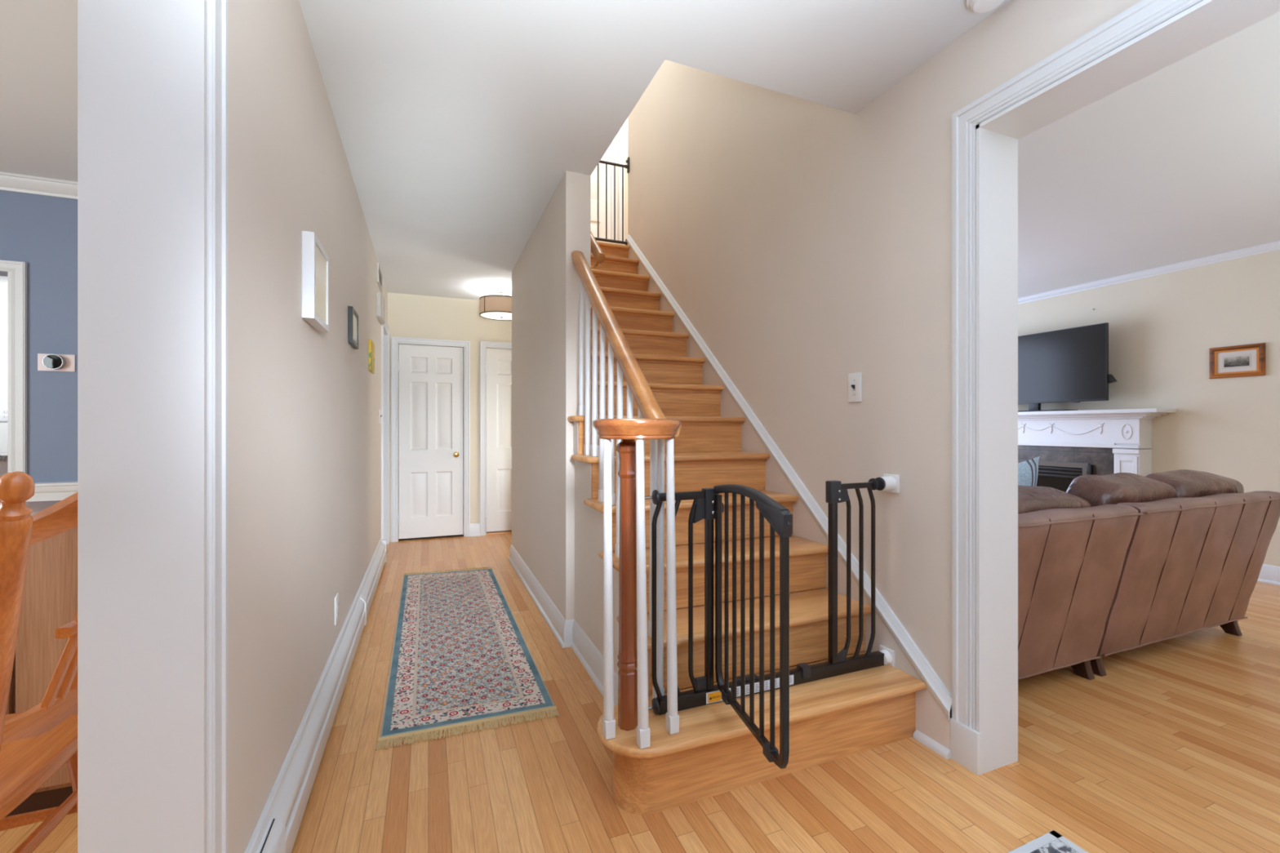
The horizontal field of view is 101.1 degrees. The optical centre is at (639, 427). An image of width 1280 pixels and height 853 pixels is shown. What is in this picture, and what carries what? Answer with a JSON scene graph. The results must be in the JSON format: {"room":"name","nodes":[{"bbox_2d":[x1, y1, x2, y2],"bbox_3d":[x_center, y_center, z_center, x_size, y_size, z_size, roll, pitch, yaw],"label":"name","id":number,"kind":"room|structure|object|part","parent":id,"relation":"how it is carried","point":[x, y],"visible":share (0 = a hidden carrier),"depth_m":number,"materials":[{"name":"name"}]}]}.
{"room":"entrance hallway","nodes":[
{"label":"entrance hallway","id":0,"kind":"room"},
{"bbox_2d":[0,275,8,452],"bbox_3d":[-4.078,-0.100,3.712,2.400,2.440,2.070,0,0,-22],"label":"wall","id":1,"kind":"structure","parent":0,"point":[3,280],"depth_m":4.28,"materials":[{"name":"white paint"}]},
{"bbox_2d":[0,406,8,421],"bbox_3d":[-5.159,-0.110,4.281,0.118,0.118,0.007,0,0,-22],"label":"wall outlet","id":2,"kind":"object","parent":1,"relation":"attached to","point":[3,410],"visible":0.62,"depth_m":4.28,"materials":[{"name":"white plastic"}]},
{"bbox_2d":[0,190,77,482],"bbox_3d":[-3.353,-0.100,2.823,3.083,2.440,0.120,0,0,-22],"label":"wall","id":3,"kind":"structure","parent":0,"point":[39,231],"depth_m":2.83,"materials":[{"name":"blue paint"}]},
{"bbox_2d":[0,259,26,473],"bbox_3d":[-3.754,0.122,2.657,1.025,1.995,0.150,0,0,-22],"label":"trim","id":4,"kind":"structure","parent":3,"relation":"attached to","point":[17,270],"depth_m":2.77,"materials":[{"name":"white paint"}]},
{"bbox_2d":[25,494,71,502],"bbox_3d":[-2.578,0.740,3.063,1.466,0.760,0.012,0,0,-22],"label":"wainscot","id":5,"kind":"structure","parent":3,"relation":"attached to","point":[46,498],"depth_m":2.82,"materials":[{"name":"white paint"}]},
{"bbox_2d":[33,481,77,496],"bbox_3d":[-2.574,0.330,3.053,1.466,0.071,0.034,0,0,-22],"label":"trim","id":6,"kind":"structure","parent":3,"relation":"attached to","point":[59,488],"depth_m":2.82,"materials":[{"name":"white paint"}]},
{"bbox_2d":[37,353,75,371],"bbox_3d":[-3.140,-0.350,2.822,0.150,0.092,0.039,0,0,-22],"label":"thermostat","id":7,"kind":"object","parent":3,"relation":"attached to","point":[46,362],"visible":1,"depth_m":2.82,"materials":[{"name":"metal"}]},
{"bbox_2d":[227,0,387,852],"bbox_3d":[-1.085,-0.100,1.508,0.145,2.440,8.007,0,0,-22],"label":"wall","id":8,"kind":"structure","parent":0,"point":[304,404],"depth_m":1.49,"materials":[{"name":"beige paint"}]},
{"bbox_2d":[77,0,206,852],"bbox_3d":[-0.550,0.060,0.196,0.163,2.120,1.475,0,0,-22],"label":"trim","id":9,"kind":"structure","parent":8,"relation":"attached to","point":[142,64],"depth_m":0.87,"materials":[{"name":"white paint"}]},
{"bbox_2d":[206,0,227,852],"bbox_3d":[-0.497,0.015,0.268,0.022,2.210,1.567,0,0,-22],"label":"trim","id":10,"kind":"structure","parent":8,"relation":"attached to","point":[216,10],"depth_m":0.95,"materials":[{"name":"white paint"}]},
{"bbox_2d":[244,539,386,852],"bbox_3d":[-1.460,1.022,2.700,0.046,0.195,3.650,0,0,-22],"label":"baseboard","id":11,"kind":"structure","parent":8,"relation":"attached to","point":[276,830],"depth_m":1.66,"materials":[{"name":"white paint"}]},
{"bbox_2d":[302,231,328,332],"bbox_3d":[-1.101,-0.485,1.791,0.034,0.274,0.265,0,0,-22],"label":"shadow box","id":12,"kind":"object","parent":8,"relation":"attached to","point":[315,260],"visible":1,"depth_m":1.69,"materials":[{"name":"white paint"}]},
{"bbox_2d":[315,244,326,323],"bbox_3d":[-1.090,-0.485,1.795,0.002,0.231,0.222,0,0,-22],"label":"picture","id":13,"kind":"object","parent":12,"relation":"attached to","point":[321,255],"depth_m":1.80,"materials":[{"name":"paper"}]},
{"bbox_2d":[334,593,338,625],"bbox_3d":[-1.311,0.785,2.275,0.007,0.117,0.072,0,0,-22],"label":"wall outlet","id":14,"kind":"object","parent":8,"relation":"attached to","point":[336,598],"visible":1,"depth_m":2.26,"materials":[{"name":"white plastic"}]},
{"bbox_2d":[347,306,358,349],"bbox_3d":[-1.485,-0.513,2.728,0.021,0.181,0.241,0,0,-22],"label":"picture frame","id":15,"kind":"object","parent":8,"relation":"attached to","point":[353,317],"visible":1,"depth_m":2.63,"materials":[{"name":"wood"}]},
{"bbox_2d":[353,313,357,343],"bbox_3d":[-1.480,-0.513,2.730,0.002,0.138,0.198,0,0,-22],"label":"picture","id":16,"kind":"object","parent":15,"relation":"attached to","point":[355,315],"depth_m":2.75,"materials":[{"name":"paper"}]},
{"bbox_2d":[368,338,374,373],"bbox_3d":[-1.848,-0.486,3.622,0.015,0.209,0.240,0,0,-22],"label":"print","id":17,"kind":"object","parent":8,"relation":"attached to","point":[371,344],"visible":1,"depth_m":3.55},
{"bbox_2d":[377,262,382,293],"bbox_3d":[-2.100,-1.205,4.248,0.013,0.150,0.350,0,0,-22],"label":"air vent","id":18,"kind":"object","parent":8,"relation":"in","point":[380,277],"visible":1,"depth_m":4.21,"materials":[{"name":"white plastic"}]},
{"bbox_2d":[376,292,385,324],"bbox_3d":[-2.062,-0.948,4.193,0.043,0.185,0.340,0,0,-22],"label":"door chime","id":19,"kind":"object","parent":8,"relation":"attached to","point":[380,302],"visible":1,"depth_m":4.07,"materials":[{"name":"white paint"}]},
{"bbox_2d":[381,319,389,544],"bbox_3d":[-2.384,0.075,4.765,0.163,2.090,0.720,0,0,-22],"label":"trim","id":20,"kind":"structure","parent":8,"relation":"attached to","point":[384,327],"depth_m":5.04,"materials":[{"name":"white paint"}]},
{"bbox_2d":[387,292,511,542],"bbox_3d":[-1.663,-0.100,4.913,3.122,2.440,1.257,0,0,-22],"label":"wall","id":21,"kind":"structure","parent":0,"point":[409,316],"depth_m":5.39,"materials":[{"name":"beige paint"}]},
{"bbox_2d":[398,344,462,538],"bbox_3d":[-2.102,0.139,5.272,0.630,1.919,0.101,0,0,-22],"label":"door","id":22,"kind":"structure","parent":21,"relation":"in","point":[430,378],"depth_m":5.29,"materials":[{"name":"white paint"}]},
{"bbox_3d":[-1.867,0.275,5.348,0.054,0.054,0.066,0,0,-22],"label":"knob","id":23,"kind":"part","parent":22,"relation":"part of","materials":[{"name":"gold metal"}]},
{"bbox_2d":[398,534,462,540],"bbox_3d":[-2.125,1.121,5.367,0.611,0.007,0.070,0,0,-22],"label":"trim","id":24,"kind":"structure","parent":21,"relation":"attached to","point":[455,535],"depth_m":5.34,"materials":[{"name":"wood"}]},
{"bbox_2d":[391,336,470,542],"bbox_3d":[-2.090,0.117,5.279,0.735,2.007,0.020,0,0,-22],"label":"trim","id":25,"kind":"structure","parent":21,"relation":"attached to","point":[395,341],"depth_m":5.17,"materials":[{"name":"white paint"}]},
{"bbox_2d":[470,523,479,536],"bbox_3d":[-1.120,1.055,5.665,1.353,0.130,0.026,0,0,-22],"label":"baseboard","id":26,"kind":"structure","parent":21,"relation":"attached to","point":[474,527],"depth_m":5.43,"materials":[{"name":"white paint"}]},
{"bbox_2d":[480,341,511,535],"bbox_3d":[-1.316,0.112,5.589,0.738,2.017,0.020,0,0,-22],"label":"trim","id":27,"kind":"structure","parent":21,"relation":"attached to","point":[483,344],"depth_m":5.46,"materials":[{"name":"white paint"}]},
{"bbox_2d":[485,347,511,532],"bbox_3d":[-1.328,0.130,5.583,0.633,1.921,0.101,0,0,-22],"label":"door","id":28,"kind":"structure","parent":21,"relation":"in","point":[498,361],"depth_m":5.54,"materials":[{"name":"white paint"}]},
{"bbox_2d":[485,530,511,534],"bbox_3d":[-1.342,1.114,5.654,0.614,0.020,0.100,0,0,-22],"label":"trim","id":29,"kind":"structure","parent":21,"relation":"attached to","point":[501,531],"depth_m":5.56,"materials":[{"name":"brown wood"}]},
{"bbox_2d":[511,170,616,620],"bbox_3d":[-0.136,-1.460,3.448,1.009,5.160,3.300,0,0,-22],"label":"wall","id":30,"kind":"structure","parent":0,"point":[545,279],"depth_m":3.02,"materials":[{"name":"beige paint"}]},
{"bbox_2d":[507,544,617,706],"bbox_3d":[-0.495,1.055,3.129,0.158,0.130,2.976,0,0,-22],"label":"baseboard","id":31,"kind":"structure","parent":30,"relation":"attached to","point":[568,633],"depth_m":2.70,"materials":[{"name":"white paint"}]},
{"bbox_2d":[591,232,604,268],"bbox_3d":[-0.520,-1.532,3.547,0.107,1.360,1.539,0,0,-22],"label":"wall handrail","id":32,"kind":"object","parent":30,"relation":"attached to","point":[596,251],"visible":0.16,"depth_m":2.89,"materials":[{"name":"brown wood"}]},
{"bbox_2d":[591,118,627,244],"bbox_3d":[-0.111,-2.821,5.371,2.600,2.439,1.350,0,0,-22],"label":"wall","id":33,"kind":"structure","parent":0,"point":[626,121],"depth_m":5.97,"materials":[{"name":"beige paint"}]},
{"bbox_2d":[591,144,610,243],"bbox_3d":[-0.653,-2.605,5.781,0.690,1.983,0.035,0,0,-22],"label":"door","id":34,"kind":"structure","parent":33,"relation":"in","point":[606,157],"depth_m":5.86,"materials":[{"name":"white paint"}]},
{"bbox_2d":[594,156,629,244],"bbox_3d":[-0.498,-2.007,4.542,0.864,0.807,0.032,0,0,-22],"label":"safety gate","id":35,"kind":"object","parent":33,"relation":"attached to","point":[606,162],"visible":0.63,"depth_m":4.65,"materials":[{"name":"black metal"}]},
{"bbox_3d":[-0.509,-1.646,4.538,0.840,0.025,0.026,0,0,-22],"label":"rail","id":36,"kind":"part","parent":35,"relation":"part of","materials":[{"name":"brown metal"}]},
{"bbox_3d":[-0.513,-2.328,4.536,0.830,0.023,0.024,0,0,-22],"label":"rail","id":37,"kind":"part","parent":35,"relation":"part of","materials":[{"name":"brown metal"}]},
{"bbox_2d":[610,134,617,244],"bbox_3d":[-0.646,-2.636,5.765,0.840,2.070,0.020,0,0,-22],"label":"trim","id":38,"kind":"structure","parent":33,"relation":"attached to","point":[614,144],"depth_m":5.90,"materials":[{"name":"white paint"}]},
{"bbox_2d":[618,123,624,244],"bbox_3d":[0.124,-2.636,6.074,0.780,2.070,0.020,0,0,-22],"label":"trim","id":39,"kind":"structure","parent":33,"relation":"attached to","point":[621,132],"depth_m":5.93,"materials":[{"name":"white paint"}]},
{"bbox_2d":[0,0,1279,300],"bbox_3d":[0.205,-1.450,2.238,9.450,0.261,8.600,0,0,-22],"label":"ceiling","id":40,"kind":"structure","parent":0,"point":[459,122],"depth_m":2.20,"materials":[{"name":"paint"}]},
{"bbox_2d":[479,288,511,320],"bbox_3d":[-1.323,-1.180,5.029,0.408,0.278,0.408,0,0,-22],"label":"ceiling light","id":41,"kind":"object","parent":40,"relation":"attached to","point":[492,307],"visible":0.66,"depth_m":4.86,"materials":[{"name":"fabric"}]},
{"bbox_3d":[-1.323,-1.141,5.029,0.400,0.147,0.400,0,0,-22],"label":"lamp shade","id":42,"kind":"part","parent":41,"relation":"part of","materials":[{"name":"beige fabric"}]},
{"bbox_2d":[480,311,511,319],"bbox_3d":[-1.323,-1.065,5.029,0.388,0.015,0.388,0,0,-22],"label":"diffuser","id":43,"kind":"object","parent":41,"relation":"attached to","point":[488,315],"depth_m":4.98,"materials":[{"name":"white glass"}]},
{"bbox_2d":[966,0,1004,13],"bbox_3d":[1.057,-1.302,1.594,0.116,0.035,0.116,0,0,-22],"label":"smoke detector","id":44,"kind":"object","parent":40,"relation":"attached to","point":[976,6],"visible":1,"depth_m":1.60,"materials":[{"name":"white plastic"}]},
{"bbox_2d":[0,533,1279,852],"bbox_3d":[0.205,1.180,2.238,9.450,0.120,8.600,0,0,-22],"label":"floor","id":45,"kind":"structure","parent":0,"point":[1175,748],"depth_m":1.70,"materials":[{"name":"brown wood"}]},
{"bbox_2d":[0,452,8,475],"bbox_3d":[-4.442,0.660,4.215,1.900,0.920,0.662,0,0,-22],"label":"countertop","id":46,"kind":"structure","parent":45,"relation":"on","point":[3,455],"depth_m":3.83,"materials":[{"name":"white paint"}]},
{"bbox_2d":[0,452,8,460],"bbox_3d":[-4.445,0.220,4.221,1.900,0.040,0.649,0,0,-22],"label":"countertop","id":47,"kind":"structure","parent":46,"relation":"on","point":[3,455],"depth_m":3.81,"materials":[{"name":"stone"}]},
{"bbox_2d":[0,471,77,852],"bbox_3d":[-1.359,0.594,1.020,0.659,1.055,0.762,0,0,-22],"label":"dining chair","id":48,"kind":"object","parent":45,"relation":"on","point":[36,743],"visible":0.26,"depth_m":0.97,"materials":[{"name":"brown wood"}]},
{"bbox_3d":[-1.043,0.375,0.847,0.259,0.618,0.047,0,0,27],"label":"post","id":49,"kind":"part","parent":48,"relation":"part of","materials":[{"name":"brown wood"}]},
{"bbox_3d":[-1.418,0.686,0.968,0.510,0.036,0.545,0,0,-22],"label":"seat","id":50,"kind":"part","parent":48,"relation":"part of","materials":[{"name":"brown wood"}]},
{"bbox_3d":[-1.172,0.540,1.090,0.048,0.064,0.463,0,0,-22],"label":"rail","id":51,"kind":"part","parent":48,"relation":"part of","materials":[{"name":"brown wood"}]},
{"bbox_3d":[-1.081,0.144,1.131,0.060,0.088,0.674,0,0,-22],"label":"crest rail","id":52,"kind":"part","parent":48,"relation":"part of","materials":[{"name":"brown wood"}]},
{"bbox_3d":[-1.127,0.385,1.110,0.033,0.020,0.270,0,0,-22],"label":"rail","id":53,"kind":"part","parent":48,"relation":"part of","materials":[{"name":"brown wood"}]},
{"bbox_3d":[-1.298,0.903,1.242,0.042,0.436,0.098,0,0,32],"label":"leg","id":54,"kind":"part","parent":48,"relation":"part of","materials":[{"name":"brown wood"}]},
{"bbox_2d":[5,500,77,817],"bbox_3d":[-1.882,0.687,1.666,0.890,0.866,0.425,0,0,-22],"label":"sideboard","id":55,"kind":"object","parent":45,"relation":"on","point":[50,596],"visible":0.05,"depth_m":1.52,"materials":[{"name":"brown wood"}]},
{"bbox_3d":[-1.990,0.662,1.421,0.427,0.755,0.020,0,0,-22],"label":"door","id":56,"kind":"part","parent":55,"relation":"part of","materials":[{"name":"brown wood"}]},
{"bbox_2d":[374,566,559,751],"bbox_3d":[-1.061,1.115,3.036,0.657,0.008,2.417,0,0,-22],"label":"runner rug","id":57,"kind":"object","parent":45,"relation":"on","point":[461,657],"visible":1,"depth_m":2.47,"materials":[{"name":"fabric"}]},
{"bbox_2d":[567,240,926,815],"bbox_3d":[-0.099,-0.241,3.049,1.191,2.723,3.040,0,0,-22],"label":"staircase","id":58,"kind":"structure","parent":45,"relation":"on","point":[646,399],"depth_m":1.91,"materials":[{"name":"brown wood"}]},
{"bbox_3d":[-0.132,0.545,2.233,0.020,1.150,1.058,0,0,-22],"label":"spandrel panel","id":59,"kind":"part","parent":58,"relation":"part of","materials":[{"name":"beige paint"}]},
{"bbox_3d":[-0.115,-0.440,2.199,0.062,0.940,1.166,0,0,-22],"label":"handrail","id":60,"kind":"part","parent":58,"relation":"part of","materials":[{"name":"brown wood"}]},
{"bbox_3d":[-0.037,0.466,1.596,0.066,0.876,0.066,0,0,-22],"label":"newel post","id":61,"kind":"part","parent":58,"relation":"part of","materials":[{"name":"red wood"}]},
{"bbox_2d":[644,473,899,768],"bbox_3d":[0.560,0.543,1.629,1.072,0.746,0.508,0,0,-22],"label":"safety gate","id":62,"kind":"object","parent":58,"relation":"on","point":[708,504],"visible":0.98,"depth_m":1.66,"materials":[{"name":"black metal"}]},
{"bbox_3d":[0.135,0.221,1.696,0.180,0.025,0.020,0,0,-22],"label":"rail","id":63,"kind":"part","parent":62,"relation":"part of","materials":[{"name":"black metal"}]},
{"bbox_3d":[0.228,0.537,1.733,0.023,0.644,0.024,0,0,-22],"label":"hinge post","id":64,"kind":"part","parent":62,"relation":"part of","materials":[{"name":"black metal"}]},
{"bbox_3d":[0.245,0.882,1.722,0.047,0.030,0.001,0,0,-22],"label":"orange panel","id":65,"kind":"part","parent":62,"relation":"part of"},
{"bbox_3d":[0.305,0.198,1.516,0.024,0.056,0.448,0,0,-13],"label":"arched rail","id":66,"kind":"part","parent":62,"relation":"part of","materials":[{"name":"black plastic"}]},
{"bbox_3d":[0.307,0.536,1.509,0.019,0.631,0.450,0,0,-13],"label":"gate door","id":67,"kind":"part","parent":62,"relation":"part of","materials":[{"name":"black metal"}]},
{"bbox_2d":[736,676,791,695],"bbox_3d":[0.424,0.882,1.795,0.226,0.024,0.001,0,0,-22],"label":"label","id":68,"kind":"object","parent":62,"relation":"attached to","point":[766,679],"depth_m":1.79,"materials":[{"name":"grey paper"}]},
{"bbox_3d":[0.343,0.232,1.358,0.027,0.072,0.156,0,0,-13],"label":"latch handle","id":69,"kind":"part","parent":62,"relation":"part of","materials":[{"name":"black plastic"}]},
{"bbox_3d":[0.706,0.528,1.925,0.025,0.661,0.024,0,0,-22],"label":"latch post","id":70,"kind":"part","parent":62,"relation":"part of","materials":[{"name":"black metal"}]},
{"bbox_3d":[0.798,0.217,1.962,0.179,0.020,0.020,0,0,-22],"label":"rail","id":71,"kind":"part","parent":62,"relation":"part of","materials":[{"name":"black metal"}]},
{"bbox_2d":[879,644,894,666],"bbox_3d":[0.937,0.882,2.018,0.036,0.068,0.068,0,0,-22],"label":"cup","id":72,"kind":"object","parent":62,"relation":"on","point":[887,655],"depth_m":2.00,"materials":[{"name":"white plastic"}]},
{"bbox_2d":[880,473,899,493],"bbox_3d":[0.947,0.215,2.022,0.062,0.068,0.068,0,0,-22],"label":"cup","id":73,"kind":"object","parent":62,"relation":"on","point":[888,482],"depth_m":2.00,"materials":[{"name":"white plastic"}]},
{"bbox_2d":[1007,830,1088,852],"bbox_3d":[0.804,1.116,0.983,0.985,0.008,0.625,0,0,-22],"label":"doormat","id":74,"kind":"object","parent":45,"relation":"on","point":[1052,842],"visible":1,"depth_m":1.40,"materials":[{"name":"white fabric"}]},
{"bbox_2d":[1017,485,1143,679],"bbox_3d":[1.511,0.689,2.511,0.867,0.862,1.028,0,0,-22],"label":"sofa section","id":75,"kind":"object","parent":45,"relation":"on","point":[1072,553],"visible":0.47,"depth_m":2.13,"materials":[{"name":"brown leather"}]},
{"bbox_2d":[1017,456,1039,486],"bbox_3d":[1.834,0.400,2.677,0.524,0.508,0.179,0,0,-22],"label":"throw pillow","id":76,"kind":"object","parent":75,"relation":"on","point":[1028,470],"visible":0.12,"depth_m":2.64,"materials":[{"name":"blue fabric"}]},
{"bbox_2d":[1017,485,1091,513],"bbox_3d":[1.601,0.475,2.310,0.835,0.436,0.305,0,0,-22],"label":"cushion","id":77,"kind":"object","parent":75,"relation":"on","point":[1030,499],"depth_m":2.24,"materials":[{"name":"leather"}]},
{"bbox_2d":[1017,408,1177,492],"bbox_3d":[3.855,0.484,5.084,0.292,1.272,1.899,0,0,-22],"label":"fireplace","id":78,"kind":"object","parent":45,"relation":"on","point":[1069,445],"visible":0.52,"depth_m":4.70,"materials":[{"name":"white paint"}]},
{"bbox_3d":[3.917,0.720,5.109,0.159,0.800,0.830,0,0,-22],"label":"insert frame","id":79,"kind":"part","parent":78,"relation":"part of","materials":[{"name":"silver metal"}]},
{"bbox_3d":[3.876,0.743,5.093,0.010,0.755,0.740,0,0,-22],"label":"firebox glass","id":80,"kind":"part","parent":78,"relation":"part of","materials":[{"name":"black glass"}]},
{"bbox_2d":[1017,322,1116,412],"bbox_3d":[3.826,-0.527,5.061,0.185,0.750,1.232,0,0,-22],"label":"television","id":81,"kind":"object","parent":78,"relation":"on","point":[1069,365],"visible":0.84,"depth_m":4.82,"materials":[{"name":"black plastic"}]},
{"bbox_3d":[3.997,0.385,4.675,0.035,0.110,0.035,0,0,-22],"label":"damper handle","id":82,"kind":"part","parent":78,"relation":"part of","materials":[{"name":"black metal"}]},
{"bbox_2d":[1017,408,1177,420],"bbox_3d":[3.855,-0.114,5.084,0.292,0.077,1.899,0,0,-22],"label":"mantel shelf","id":83,"kind":"object","parent":78,"relation":"attached to","point":[1148,414],"depth_m":4.55,"materials":[{"name":"white paint"}]},
{"bbox_2d":[1066,469,1279,676],"bbox_3d":[2.544,0.674,2.925,1.318,0.893,1.028,0,0,-22],"label":"sofa section","id":84,"kind":"object","parent":45,"relation":"on","point":[1194,558],"visible":0.58,"depth_m":2.48,"materials":[{"name":"brown leather"}]},
{"bbox_2d":[1066,472,1176,506],"bbox_3d":[2.341,0.460,2.610,0.590,0.466,0.313,0,0,-22],"label":"cushion","id":85,"kind":"object","parent":84,"relation":"on","point":[1118,487],"depth_m":2.47,"materials":[{"name":"leather"}]},
{"bbox_3d":[2.667,0.673,2.585,1.293,0.694,0.297,0,0,-22],"label":"backrest","id":86,"kind":"part","parent":84,"relation":"part of","materials":[{"name":"brown leather"}]},
{"bbox_2d":[1145,469,1244,497],"bbox_3d":[2.930,0.462,2.847,0.660,0.465,0.314,0,0,-22],"label":"cushion","id":87,"kind":"object","parent":84,"relation":"on","point":[1187,483],"depth_m":2.71,"materials":[{"name":"leather"}]},
{"bbox_2d":[627,0,1142,695],"bbox_3d":[1.202,-1.460,1.685,0.160,5.160,6.630,0,0,-22],"label":"wall","id":88,"kind":"structure","parent":0,"point":[807,244],"depth_m":2.26,"materials":[{"name":"beige paint"}]},
{"bbox_2d":[626,234,951,750],"bbox_3d":[0.475,-0.366,3.243,0.028,2.720,3.136,0,0,-22],"label":"trim","id":89,"kind":"structure","parent":88,"relation":"attached to","point":[927,674],"depth_m":2.44,"materials":[{"name":"white paint"}]},
{"bbox_2d":[848,372,861,402],"bbox_3d":[0.896,-0.168,2.207,0.017,0.122,0.072,0,0,-22],"label":"light switch","id":90,"kind":"object","parent":88,"relation":"attached to","point":[854,379],"visible":1,"depth_m":2.20,"materials":[{"name":"white plastic"}]},
{"bbox_2d":[912,729,950,759],"bbox_3d":[1.019,1.107,1.841,0.020,0.026,0.134,0,0,-22],"label":"trim","id":91,"kind":"structure","parent":88,"relation":"attached to","point":[944,752],"depth_m":1.83,"materials":[{"name":"white paint"}]},
{"bbox_2d":[950,718,982,775],"bbox_3d":[1.079,1.052,1.742,0.026,0.135,0.097,0,0,-22],"label":"trim","id":92,"kind":"structure","parent":88,"relation":"attached to","point":[966,743],"depth_m":1.73,"materials":[{"name":"white paint"}]},
{"bbox_2d":[951,0,1202,729],"bbox_3d":[1.411,-0.036,0.923,0.022,2.052,1.860,0,0,-22],"label":"trim","id":93,"kind":"structure","parent":88,"relation":"attached to","point":[1144,15],"depth_m":1.73,"materials":[{"name":"white paint"}]},
{"bbox_2d":[975,0,1279,773],"bbox_3d":[1.509,0.070,0.918,0.188,2.100,1.778,0,0,-22],"label":"trim","id":94,"kind":"structure","parent":88,"relation":"attached to","point":[1206,23],"depth_m":1.71,"materials":[{"name":"white paint"}]},
{"bbox_2d":[1017,249,1279,566],"bbox_3d":[4.804,-0.100,3.278,0.120,2.440,6.900,0,0,-22],"label":"wall","id":95,"kind":"structure","parent":0,"point":[1162,328],"depth_m":4.16,"materials":[{"name":"beige paint"}]},
{"bbox_2d":[1017,240,1279,304],"bbox_3d":[4.746,-1.293,3.201,0.045,0.054,6.800,0,0,-22],"label":"trim","id":96,"kind":"structure","parent":95,"relation":"attached to","point":[1275,246],"depth_m":4.33,"materials":[{"name":"white paint"}]},
{"bbox_2d":[1208,342,1265,378],"bbox_3d":[4.461,-0.495,3.937,0.024,0.236,0.290,0,0,-22],"label":"picture frame","id":97,"kind":"object","parent":95,"relation":"attached to","point":[1245,360],"visible":1,"depth_m":3.93,"materials":[{"name":"brown wood"}]},
{"bbox_2d":[1223,355,1249,367],"bbox_3d":[4.465,-0.495,3.939,0.001,0.076,0.134,0,0,-22],"label":"print","id":98,"kind":"object","parent":97,"relation":"attached to","point":[1229,361],"depth_m":3.94},
{"bbox_2d":[1257,564,1279,585],"bbox_3d":[5.162,1.055,2.193,0.026,0.130,4.620,0,0,-22],"label":"baseboard","id":99,"kind":"structure","parent":95,"relation":"attached to","point":[1268,574],"depth_m":3.78,"materials":[{"name":"white paint"}]},
{"bbox_3d":[-4.133,-0.100,0.495,0.100,2.440,8.400,0,0,-22],"label":"wall","id":100,"kind":"structure","parent":0,"visible":0},
{"bbox_2d":[0,171,77,199],"bbox_3d":[-2.210,-1.282,-0.021,3.083,0.075,6.010,0,0,-22],"label":"trim","id":101,"kind":"structure","parent":100,"relation":"attached to","point":[11,182],"depth_m":2.79,"materials":[{"name":"white paint"}]}
]}

